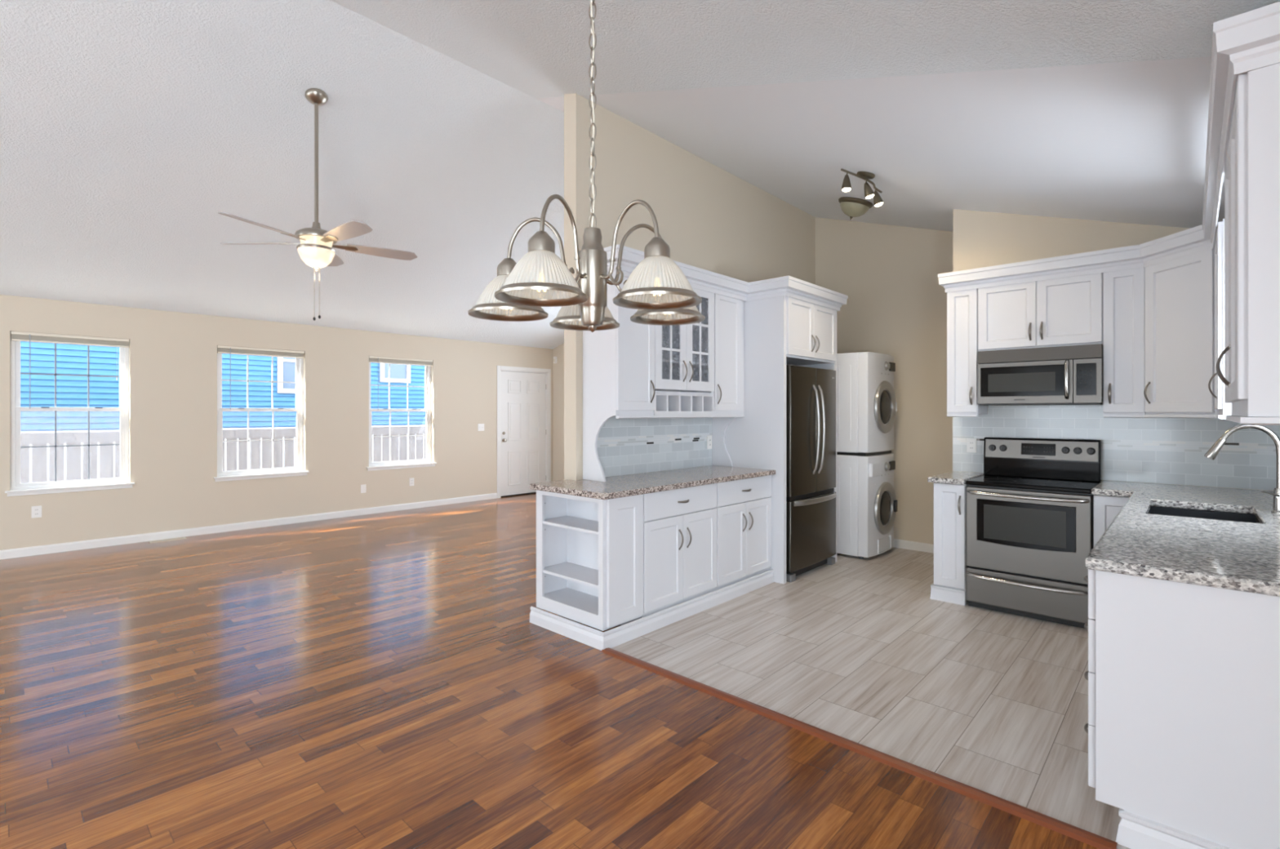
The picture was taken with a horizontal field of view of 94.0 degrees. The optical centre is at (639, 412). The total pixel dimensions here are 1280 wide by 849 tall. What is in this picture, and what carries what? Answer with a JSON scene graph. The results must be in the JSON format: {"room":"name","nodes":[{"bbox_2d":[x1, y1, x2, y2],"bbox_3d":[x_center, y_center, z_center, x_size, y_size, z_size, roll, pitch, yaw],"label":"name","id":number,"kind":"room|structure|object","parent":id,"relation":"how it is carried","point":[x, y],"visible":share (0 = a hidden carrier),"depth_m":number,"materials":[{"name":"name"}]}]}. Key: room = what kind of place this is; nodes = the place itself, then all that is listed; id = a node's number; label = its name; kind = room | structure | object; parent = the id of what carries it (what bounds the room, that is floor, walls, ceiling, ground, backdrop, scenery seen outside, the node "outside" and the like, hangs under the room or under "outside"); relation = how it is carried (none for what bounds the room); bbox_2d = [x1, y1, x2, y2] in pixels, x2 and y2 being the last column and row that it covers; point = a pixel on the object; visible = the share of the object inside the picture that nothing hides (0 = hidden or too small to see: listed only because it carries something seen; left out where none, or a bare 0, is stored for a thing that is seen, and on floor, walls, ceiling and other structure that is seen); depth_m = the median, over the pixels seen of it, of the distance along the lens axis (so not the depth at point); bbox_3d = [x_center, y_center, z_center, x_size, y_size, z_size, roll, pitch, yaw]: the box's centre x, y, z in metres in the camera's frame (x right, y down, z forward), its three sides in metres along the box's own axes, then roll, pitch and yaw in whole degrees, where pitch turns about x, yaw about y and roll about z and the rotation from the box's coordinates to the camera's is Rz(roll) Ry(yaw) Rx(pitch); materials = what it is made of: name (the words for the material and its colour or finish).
{"room":"open-plan kitchen","nodes":[
{"label":"open-plan kitchen","id":0,"kind":"room"},
{"bbox_2d":[0,294,552,550],"bbox_3d":[-5.798,-0.005,6.286,0.150,2.950,12.550,0,0,43],"label":"wall","id":1,"kind":"structure","parent":0,"point":[173,355],"depth_m":7.10,"materials":[{"name":"beige paint"}]},
{"bbox_2d":[31,505,41,518],"bbox_3d":[-6.010,0.990,5.940,0.010,0.116,0.072,0,0,43],"label":"wall outlet","id":2,"kind":"object","parent":1,"relation":"attached to","point":[36,510],"visible":1,"depth_m":5.94,"materials":[{"name":"white plastic"}]},
{"bbox_2d":[4,331,134,496],"bbox_3d":[-5.869,0.011,6.172,0.170,1.612,0.965,0,0,43],"label":"window","id":3,"kind":"structure","parent":1,"relation":"in","point":[16,488],"depth_m":6.11,"materials":[{"name":"white plastic"}]},
{"bbox_2d":[10,331,128,408],"bbox_3d":[-5.853,-0.414,6.157,0.054,0.759,0.883,0,0,43],"label":"window blind","id":4,"kind":"object","parent":3,"relation":"attached to","point":[21,336],"visible":1,"depth_m":6.12,"materials":[{"name":"beige"}]},
{"bbox_2d":[0,493,497,559],"bbox_3d":[-6.150,1.376,5.785,0.014,0.088,11.135,0,0,43],"label":"baseboard","id":5,"kind":"structure","parent":1,"relation":"attached to","point":[98,543],"depth_m":7.04,"materials":[{"name":"white paint"}]},
{"bbox_2d":[213,351,309,481],"bbox_3d":[-4.708,0.011,7.427,0.170,1.612,1.025,0,0,43],"label":"window","id":6,"kind":"structure","parent":1,"relation":"in","point":[222,476],"depth_m":7.43,"materials":[{"name":"white plastic"}]},
{"bbox_2d":[217,345,304,409],"bbox_3d":[-4.692,-0.414,7.412,0.054,0.759,0.943,0,0,43],"label":"window blind","id":7,"kind":"object","parent":6,"relation":"attached to","point":[220,348],"visible":1,"depth_m":7.37,"materials":[{"name":"beige plastic"}]},
{"bbox_2d":[360,484,365,493],"bbox_3d":[-3.841,1.060,8.284,0.008,0.116,0.072,0,0,43],"label":"blank plate","id":8,"kind":"object","parent":1,"relation":"attached to","point":[362,486],"visible":1,"depth_m":8.28,"materials":[{"name":"white plastic"}]},
{"bbox_2d":[366,360,436,471],"bbox_3d":[-3.500,0.011,8.732,0.170,1.612,1.040,0,0,43],"label":"window","id":9,"kind":"structure","parent":1,"relation":"in","point":[426,462],"depth_m":8.83,"materials":[{"name":"white plastic"}]},
{"bbox_2d":[368,355,432,409],"bbox_3d":[-3.484,-0.414,8.717,0.054,0.759,0.958,0,0,43],"label":"window blind","id":10,"kind":"object","parent":9,"relation":"attached to","point":[372,358],"visible":1,"depth_m":8.65,"materials":[{"name":"beige plastic"}]},
{"bbox_2d":[409,477,413,485],"bbox_3d":[-3.365,1.025,8.797,0.010,0.116,0.072,0,0,43],"label":"wall outlet","id":11,"kind":"object","parent":1,"relation":"attached to","point":[411,480],"visible":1,"depth_m":8.79,"materials":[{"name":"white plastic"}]},
{"bbox_2d":[478,423,484,431],"bbox_3d":[-2.569,0.240,9.654,0.014,0.116,0.116,0,0,43],"label":"light switch","id":12,"kind":"object","parent":1,"relation":"attached to","point":[481,426],"visible":1,"depth_m":9.65,"materials":[{"name":"white plastic"}]},
{"bbox_2d":[497,365,551,497],"bbox_3d":[-2.024,0.322,10.322,0.186,2.197,1.124,0,0,43],"label":"door","id":13,"kind":"structure","parent":1,"relation":"in","point":[523,397],"depth_m":10.27,"materials":[{"name":"white paint"}]},
{"bbox_2d":[0,0,564,349],"bbox_3d":[-4.072,-1.812,4.669,4.880,1.426,12.560,0,0,43],"label":"ceiling","id":14,"kind":"structure","parent":0,"point":[127,126],"depth_m":4.76,"materials":[{"name":"white paint"}]},
{"bbox_2d":[217,88,417,320],"bbox_3d":[-2.215,-1.437,4.148,1.264,1.593,1.292,0,0,43],"label":"ceiling fan","id":15,"kind":"object","parent":14,"relation":"hanging from","point":[314,249],"visible":1,"depth_m":4.13,"materials":[{"name":"silver metal"}]},
{"bbox_2d":[0,493,1098,848],"bbox_3d":[-1.994,1.450,2.800,10.370,0.060,12.400,0,0,43],"label":"floor","id":16,"kind":"structure","parent":0,"point":[385,680],"depth_m":2.73,"materials":[{"name":"brown wood"}]},
{"bbox_2d":[148,537,186,542],"bbox_3d":[-5.252,1.417,6.633,0.110,0.006,0.320,0,0,43],"label":"floor vent","id":17,"kind":"object","parent":16,"relation":"in","point":[172,539],"visible":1,"depth_m":6.62,"materials":[{"name":"beige metal"}]},
{"bbox_2d":[536,489,643,631],"bbox_3d":[-0.340,0.920,3.943,0.675,0.800,0.345,0,0,43],"label":"base cabinet","id":18,"kind":"object","parent":16,"relation":"on","point":[589,551],"visible":0.87,"depth_m":3.83,"materials":[{"name":"white paint"}]},
{"bbox_2d":[620,483,716,625],"bbox_3d":[0.098,0.970,4.327,0.624,0.900,0.808,0,0,43],"label":"base cabinet","id":19,"kind":"object","parent":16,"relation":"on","point":[680,525],"visible":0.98,"depth_m":4.09,"materials":[{"name":"white paint"}]},
{"bbox_2d":[529,568,773,650],"bbox_3d":[0.188,1.367,4.515,0.722,0.105,1.974,0,0,43],"label":"baseboard","id":20,"kind":"structure","parent":19,"relation":"attached to","point":[595,638],"depth_m":3.92,"materials":[{"name":"white paint"}]},
{"bbox_2d":[715,475,771,590],"bbox_3d":[0.638,0.970,4.912,0.624,0.900,0.780,0,0,43],"label":"base cabinet","id":21,"kind":"object","parent":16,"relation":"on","point":[744,506],"visible":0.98,"depth_m":4.69,"materials":[{"name":"white paint"}]},
{"bbox_2d":[529,465,775,499],"bbox_3d":[0.194,0.499,4.503,0.737,0.039,1.983,0,0,43],"label":"countertop","id":22,"kind":"structure","parent":21,"relation":"on","point":[623,486],"depth_m":4.11,"materials":[{"name":"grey stone"}]},
{"bbox_2d":[582,270,617,481],"bbox_3d":[-0.281,-0.261,4.157,0.336,1.479,0.019,0,0,43],"label":"scroll panel","id":23,"kind":"object","parent":22,"relation":"on","point":[599,347],"visible":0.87,"depth_m":4.16,"materials":[{"name":"white paint"}]},
{"bbox_2d":[711,300,744,466],"bbox_3d":[0.777,-0.261,5.301,0.336,1.479,0.019,0,0,43],"label":"scroll panel","id":24,"kind":"object","parent":22,"relation":"on","point":[720,455],"visible":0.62,"depth_m":5.33,"materials":[{"name":"white paint"}]},
{"bbox_2d":[600,647,1117,848],"bbox_3d":[0.670,1.413,2.752,2.395,0.013,0.070,0,0,43],"label":"trim","id":25,"kind":"structure","parent":16,"relation":"on","point":[1073,832],"depth_m":2.40,"materials":[{"name":"brown wood"}]},
{"bbox_2d":[552,343,564,480],"bbox_3d":[0.358,-0.502,9.043,5.140,3.945,0.120,0,0,43],"label":"wall","id":26,"kind":"structure","parent":0,"point":[558,352],"depth_m":10.63,"materials":[{"name":"beige paint"}]},
{"bbox_2d":[553,356,556,363],"bbox_3d":[-1.518,-0.940,10.666,0.062,0.120,0.048,0,0,43],"label":"sensor","id":27,"kind":"object","parent":26,"relation":"attached to","point":[554,357],"visible":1,"depth_m":10.65,"materials":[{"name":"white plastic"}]},
{"bbox_2d":[564,93,815,480],"bbox_3d":[0.875,-0.430,5.752,0.130,3.800,4.050,0,0,43],"label":"wall partition","id":28,"kind":"structure","parent":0,"point":[709,218],"depth_m":4.91,"materials":[{"name":"beige paint"}]},
{"bbox_2d":[616,270,654,415],"bbox_3d":[-0.137,-0.490,4.273,0.390,1.020,0.380,0,0,43],"label":"upper cabinet","id":29,"kind":"object","parent":28,"relation":"attached to","point":[635,342],"visible":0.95,"depth_m":4.14,"materials":[{"name":"white paint"}]},
{"bbox_2d":[596,414,711,477],"bbox_3d":[0.128,0.245,4.840,0.012,0.467,1.534,0,0,43],"label":"tile backsplash","id":30,"kind":"structure","parent":28,"relation":"attached to","point":[624,446],"depth_m":4.80,"materials":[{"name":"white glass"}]},
{"bbox_2d":[706,435,711,448],"bbox_3d":[0.626,0.270,5.361,0.010,0.116,0.072,0,0,43],"label":"wall outlet","id":31,"kind":"object","parent":30,"relation":"attached to","point":[708,437],"visible":1,"depth_m":5.35,"materials":[{"name":"white plastic"}]},
{"bbox_2d":[653,288,714,415],"bbox_3d":[0.240,-0.490,4.680,0.390,1.020,0.727,0,0,43],"label":"upper cabinet","id":32,"kind":"object","parent":28,"relation":"attached to","point":[684,354],"visible":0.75,"depth_m":4.70,"materials":[{"name":"white paint"}]},
{"bbox_2d":[615,414,744,418],"bbox_3d":[0.370,0.032,4.617,0.034,0.021,1.537,0,0,43],"label":"rail","id":33,"kind":"object","parent":32,"relation":"attached to","point":[699,415],"visible":1,"depth_m":4.51,"materials":[{"name":"white paint"}]},
{"bbox_2d":[662,324,706,332],"bbox_3d":[0.218,-0.689,4.701,0.303,0.018,0.689,0,0,43],"label":"shelf","id":34,"kind":"object","parent":32,"relation":"attached to","point":[674,327],"depth_m":4.83,"materials":[{"name":"white paint"}]},
{"bbox_2d":[662,359,706,367],"bbox_3d":[0.218,-0.389,4.701,0.303,0.018,0.689,0,0,43],"label":"shelf","id":35,"kind":"object","parent":32,"relation":"attached to","point":[665,362],"depth_m":4.74,"materials":[{"name":"white paint"}]},
{"bbox_2d":[712,293,742,414],"bbox_3d":[0.639,-0.490,5.111,0.390,1.020,0.446,0,0,43],"label":"upper cabinet","id":36,"kind":"object","parent":28,"relation":"attached to","point":[727,394],"visible":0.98,"depth_m":4.99,"materials":[{"name":"white paint"}]},
{"bbox_2d":[330,0,1279,97],"bbox_3d":[-1.634,-1.584,-0.389,5.570,1.882,8.450,0,0,43],"label":"ceiling","id":37,"kind":"structure","parent":0,"point":[536,48],"depth_m":2.67,"materials":[{"name":"white paint"}]},
{"bbox_2d":[467,0,705,332],"bbox_3d":[-0.110,-0.930,1.651,0.654,1.420,0.676,0,0,-28],"label":"chandelier","id":38,"kind":"object","parent":37,"relation":"hanging from","point":[661,294],"visible":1,"depth_m":1.56,"materials":[{"name":"silver metal"}]},
{"bbox_2d":[611,546,1130,848],"bbox_3d":[2.427,1.450,4.138,3.100,0.060,4.430,0,0,43],"label":"floor tile","id":39,"kind":"structure","parent":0,"point":[853,648],"depth_m":3.29,"materials":[{"name":"tile"}]},
{"bbox_2d":[724,295,836,583],"bbox_3d":[1.287,0.210,5.533,0.768,2.420,1.010,0,0,43],"label":"tall cabinet","id":40,"kind":"object","parent":39,"relation":"on","point":[780,331],"visible":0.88,"depth_m":5.07,"materials":[{"name":"white paint"}]},
{"bbox_2d":[603,244,848,311],"bbox_3d":[0.762,-1.038,4.944,0.798,0.145,2.714,0,0,43],"label":"crown molding","id":41,"kind":"structure","parent":40,"relation":"attached to","point":[699,278],"depth_m":4.93,"materials":[{"name":"white paint"}]},
{"bbox_2d":[786,364,835,582],"bbox_3d":[1.326,0.509,5.494,0.762,1.822,0.865,0,0,43],"label":"refrigerator","id":42,"kind":"object","parent":39,"relation":"on","point":[811,392],"visible":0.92,"depth_m":5.20,"materials":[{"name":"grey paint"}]},
{"bbox_2d":[836,453,897,559],"bbox_3d":[2.177,0.920,6.165,0.780,1.000,0.694,0,0,43],"label":"washing machine","id":43,"kind":"object","parent":39,"relation":"on","point":[867,501],"visible":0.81,"depth_m":5.81,"materials":[{"name":"white metal"}]},
{"bbox_2d":[836,449,891,456],"bbox_3d":[2.145,0.406,6.197,0.670,0.028,0.670,0,0,43],"label":"stacking kit","id":44,"kind":"object","parent":43,"relation":"on","point":[861,454],"visible":0.43,"depth_m":5.84,"materials":[{"name":"black plastic"}]},
{"bbox_2d":[836,351,897,453],"bbox_3d":[2.175,-0.097,6.167,0.774,0.975,0.694,0,0,43],"label":"dryer","id":45,"kind":"object","parent":44,"relation":"on","point":[867,404],"visible":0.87,"depth_m":5.81,"materials":[{"name":"white metal"}]},
{"bbox_2d":[933,482,968,604],"bbox_3d":[2.504,0.975,4.669,0.222,0.890,0.642,0,0,43],"label":"base cabinet","id":46,"kind":"object","parent":39,"relation":"on","point":[950,566],"visible":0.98,"depth_m":4.46,"materials":[{"name":"white paint"}]},
{"bbox_2d":[929,582,965,605],"bbox_3d":[2.495,1.366,4.679,0.242,0.108,0.582,0,0,43],"label":"baseboard","id":47,"kind":"structure","parent":46,"relation":"attached to","point":[956,596],"depth_m":4.46,"materials":[{"name":"white paint"}]},
{"bbox_2d":[927,471,984,484],"bbox_3d":[2.488,0.509,4.673,0.253,0.039,0.638,0,0,43],"label":"countertop","id":48,"kind":"structure","parent":46,"relation":"on","point":[953,477],"depth_m":4.52,"materials":[{"name":"white stone"}]},
{"bbox_2d":[965,436,1102,628],"bbox_3d":[2.838,0.808,4.311,0.738,1.224,0.678,0,0,43],"label":"range","id":49,"kind":"object","parent":39,"relation":"on","point":[1029,516],"visible":0.98,"depth_m":4.17,"materials":[{"name":"silver metal"}]},
{"bbox_2d":[965,475,1101,493],"bbox_3d":[2.855,0.512,4.330,0.738,0.031,0.595,0,0,43],"label":"cooktop","id":50,"kind":"object","parent":49,"relation":"in","point":[1039,484],"depth_m":4.23,"materials":[{"name":"black glass"}]},
{"bbox_2d":[1093,494,1129,547],"bbox_3d":[3.220,0.975,4.006,0.228,0.890,0.642,0,0,43],"label":"base cabinet","id":51,"kind":"object","parent":39,"relation":"on","point":[1106,508],"visible":0.03,"depth_m":3.83,"materials":[{"name":"white paint"}]},
{"bbox_2d":[1084,568,1279,848],"bbox_3d":[1.923,0.976,1.988,0.715,0.889,0.470,0,0,43],"label":"base cabinet","id":52,"kind":"object","parent":39,"relation":"on","point":[1090,675],"depth_m":1.86,"materials":[{"name":"white paint"}]},
{"bbox_2d":[1115,808,1231,848],"bbox_3d":[1.803,1.367,1.777,0.604,0.106,0.040,0,0,43],"label":"baseboard","id":53,"kind":"structure","parent":52,"relation":"attached to","point":[1134,831],"depth_m":1.91,"materials":[{"name":"white paint"}]},
{"bbox_3d":[2.844,0.975,2.983,0.709,0.889,0.958,0,0,43],"label":"cabinet","id":54,"kind":"object","parent":39,"relation":"on","visible":0},
{"bbox_2d":[1084,480,1279,596],"bbox_3d":[2.675,0.510,2.933,0.894,0.040,2.938,0,0,43],"label":"countertop","id":55,"kind":"structure","parent":54,"relation":"on","point":[1239,556],"depth_m":2.29,"materials":[{"name":"white stone"}]},
{"bbox_2d":[1147,506,1259,523],"bbox_3d":[2.823,0.637,3.001,0.459,0.210,0.696,0,0,43],"label":"sink","id":56,"kind":"object","parent":55,"relation":"in","point":[1236,517],"visible":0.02,"depth_m":3.23,"materials":[{"name":"grey metal"}]},
{"bbox_2d":[1204,423,1279,513],"bbox_3d":[3.004,0.272,2.958,0.300,0.436,0.158,0,0,43],"label":"kitchen faucet","id":57,"kind":"object","parent":55,"relation":"on","point":[1213,451],"visible":0.96,"depth_m":2.93,"materials":[{"name":"silver metal"}]},
{"bbox_2d":[815,217,952,544],"bbox_3d":[3.395,-0.419,5.714,3.620,3.779,0.120,0,0,43],"label":"wall","id":58,"kind":"structure","parent":0,"point":[895,306],"depth_m":6.22,"materials":[{"name":"beige paint"}]},
{"bbox_2d":[893,538,933,553],"bbox_3d":[3.350,1.376,5.665,3.620,0.088,0.014,0,0,43],"label":"baseboard","id":59,"kind":"structure","parent":58,"relation":"attached to","point":[901,544],"depth_m":6.14,"materials":[{"name":"white paint"}]},
{"bbox_2d":[535,57,1237,231],"bbox_3d":[2.155,-1.792,4.662,4.270,1.466,4.110,0,0,43],"label":"ceiling","id":60,"kind":"structure","parent":0,"point":[1121,142],"depth_m":3.50,"materials":[{"name":"white paint"}]},
{"bbox_2d":[838,196,872,219],"bbox_3d":[2.012,-1.911,5.564,0.301,0.209,0.316,0,0,43],"label":"flush ceiling light","id":61,"kind":"object","parent":60,"relation":"attached to","point":[852,207],"visible":1,"depth_m":5.48,"materials":[{"name":"beige glass"}]},
{"bbox_2d":[840,168,883,206],"bbox_3d":[1.765,-1.738,4.594,0.607,0.196,0.157,0,0,-39],"label":"track light","id":62,"kind":"object","parent":60,"relation":"attached to","point":[868,193],"visible":1,"depth_m":4.54,"materials":[{"name":"grey metal"}]},
{"bbox_2d":[952,208,1268,490],"bbox_3d":[3.358,-0.142,4.400,1.890,3.225,0.120,0,0,43],"label":"wall","id":63,"kind":"structure","parent":0,"point":[980,239],"depth_m":4.63,"materials":[{"name":"beige paint"}]},
{"bbox_2d":[946,288,987,413],"bbox_3d":[2.611,-0.484,4.767,0.220,0.992,0.352,0,0,43],"label":"upper cabinet","id":64,"kind":"object","parent":63,"relation":"attached to","point":[962,305],"visible":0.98,"depth_m":4.67,"materials":[{"name":"white paint"}]},
{"bbox_2d":[946,413,978,417],"bbox_3d":[2.530,0.024,4.679,0.216,0.022,0.036,0,0,43],"label":"rail","id":65,"kind":"object","parent":64,"relation":"attached to","point":[948,415],"visible":1,"depth_m":4.66,"materials":[{"name":"white paint"}]},
{"bbox_2d":[977,272,1102,351],"bbox_3d":[2.972,-0.725,4.433,0.760,0.510,0.352,0,0,43],"label":"upper cabinet","id":66,"kind":"object","parent":63,"relation":"attached to","point":[1068,311],"visible":1,"depth_m":4.30,"materials":[{"name":"white paint"}]},
{"bbox_2d":[977,343,1102,405],"bbox_3d":[2.955,-0.260,4.406,0.752,0.410,0.410,0,0,43],"label":"microwave oven","id":67,"kind":"object","parent":66,"relation":"attached to","point":[1073,375],"visible":0.98,"depth_m":4.27,"materials":[{"name":"silver metal"}]},
{"bbox_2d":[977,343,1102,363],"bbox_3d":[2.854,-0.419,4.296,0.752,0.092,0.022,0,0,43],"label":"vent panel","id":68,"kind":"object","parent":67,"relation":"attached to","point":[1087,353],"depth_m":4.25,"materials":[{"name":"silver metal"}]},
{"bbox_2d":[952,404,1279,490],"bbox_3d":[3.308,0.217,4.356,1.876,0.543,0.012,0,0,43],"label":"tile backsplash","id":69,"kind":"structure","parent":63,"relation":"attached to","point":[1163,451],"depth_m":4.16,"materials":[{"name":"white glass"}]},
{"bbox_2d":[966,438,976,453],"bbox_3d":[2.718,0.270,4.887,0.072,0.116,0.010,0,0,43],"label":"wall outlet","id":70,"kind":"object","parent":69,"relation":"attached to","point":[971,442],"visible":1,"depth_m":4.88,"materials":[{"name":"white plastic"}]},
{"bbox_2d":[1102,267,1146,413],"bbox_3d":[3.334,-0.484,4.098,0.222,0.992,0.352,0,0,43],"label":"upper cabinet","id":71,"kind":"object","parent":63,"relation":"attached to","point":[1123,291],"visible":0.99,"depth_m":4.00,"materials":[{"name":"white paint"}]},
{"bbox_2d":[1143,246,1218,414],"bbox_3d":[3.554,-0.484,3.702,0.649,0.992,0.635,0,0,43],"label":"upper cabinet","id":72,"kind":"object","parent":63,"relation":"attached to","point":[1180,292],"visible":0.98,"depth_m":3.68,"materials":[{"name":"white paint"}]},
{"bbox_2d":[1103,414,1227,419],"bbox_3d":[3.216,0.024,3.521,0.338,0.022,1.111,0,0,12],"label":"rail","id":73,"kind":"object","parent":72,"relation":"attached to","point":[1206,416],"visible":0.97,"depth_m":3.75,"materials":[{"name":"white paint"}]},
{"bbox_3d":[3.761,0.160,2.487,1.300,2.620,4.320,0,0,43],"label":"wall","id":74,"kind":"structure","parent":0,"visible":0},
{"bbox_2d":[1208,218,1231,414],"bbox_3d":[3.244,-0.484,3.152,0.357,0.992,0.598,0,0,43],"label":"upper cabinet","id":75,"kind":"object","parent":74,"relation":"attached to","point":[1224,408],"visible":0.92,"depth_m":3.03,"materials":[{"name":"white paint"}]},
{"bbox_2d":[1215,62,1279,417],"bbox_3d":[2.112,-0.484,1.929,0.357,0.992,0.940,0,0,43],"label":"upper cabinet","id":76,"kind":"object","parent":74,"relation":"attached to","point":[1251,351],"visible":0.99,"depth_m":1.66,"materials":[{"name":"white paint"}]},
{"bbox_2d":[937,1,1279,293],"bbox_3d":[2.611,-1.026,3.127,1.247,0.145,3.648,0,0,14],"label":"crown molding","id":77,"kind":"structure","parent":76,"relation":"attached to","point":[1249,41],"depth_m":2.77,"materials":[{"name":"white paint"}]},
{"bbox_2d":[1226,415,1279,425],"bbox_3d":[2.119,0.024,1.911,0.317,0.022,0.952,0,0,43],"label":"rail","id":78,"kind":"object","parent":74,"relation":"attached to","point":[1247,420],"visible":0.88,"depth_m":1.65,"materials":[{"name":"white paint"}]},
{"label":"outside","id":79,"kind":"structure","parent":0,"visible":0},
{"bbox_3d":[-12.126,1.820,15.312,21.400,0.100,30.000,0,0,43],"label":"ground","id":80,"kind":"structure","parent":79,"visible":0},
{"bbox_2d":[20,341,425,483],"bbox_3d":[-6.905,-1.040,12.524,1.050,5.620,21.600,0,0,43],"label":"house","id":81,"kind":"structure","parent":80,"relation":"on","point":[71,359],"depth_m":10.20,"materials":[{"name":"blue wood"}]},
{"bbox_2d":[20,426,425,483],"bbox_3d":[-5.592,1.015,9.946,0.180,1.510,15.000,0,0,43],"label":"wooden fence","id":82,"kind":"object","parent":80,"relation":"on","point":[39,455],"visible":0.06,"depth_m":9.04,"materials":[{"name":"grey wood"}]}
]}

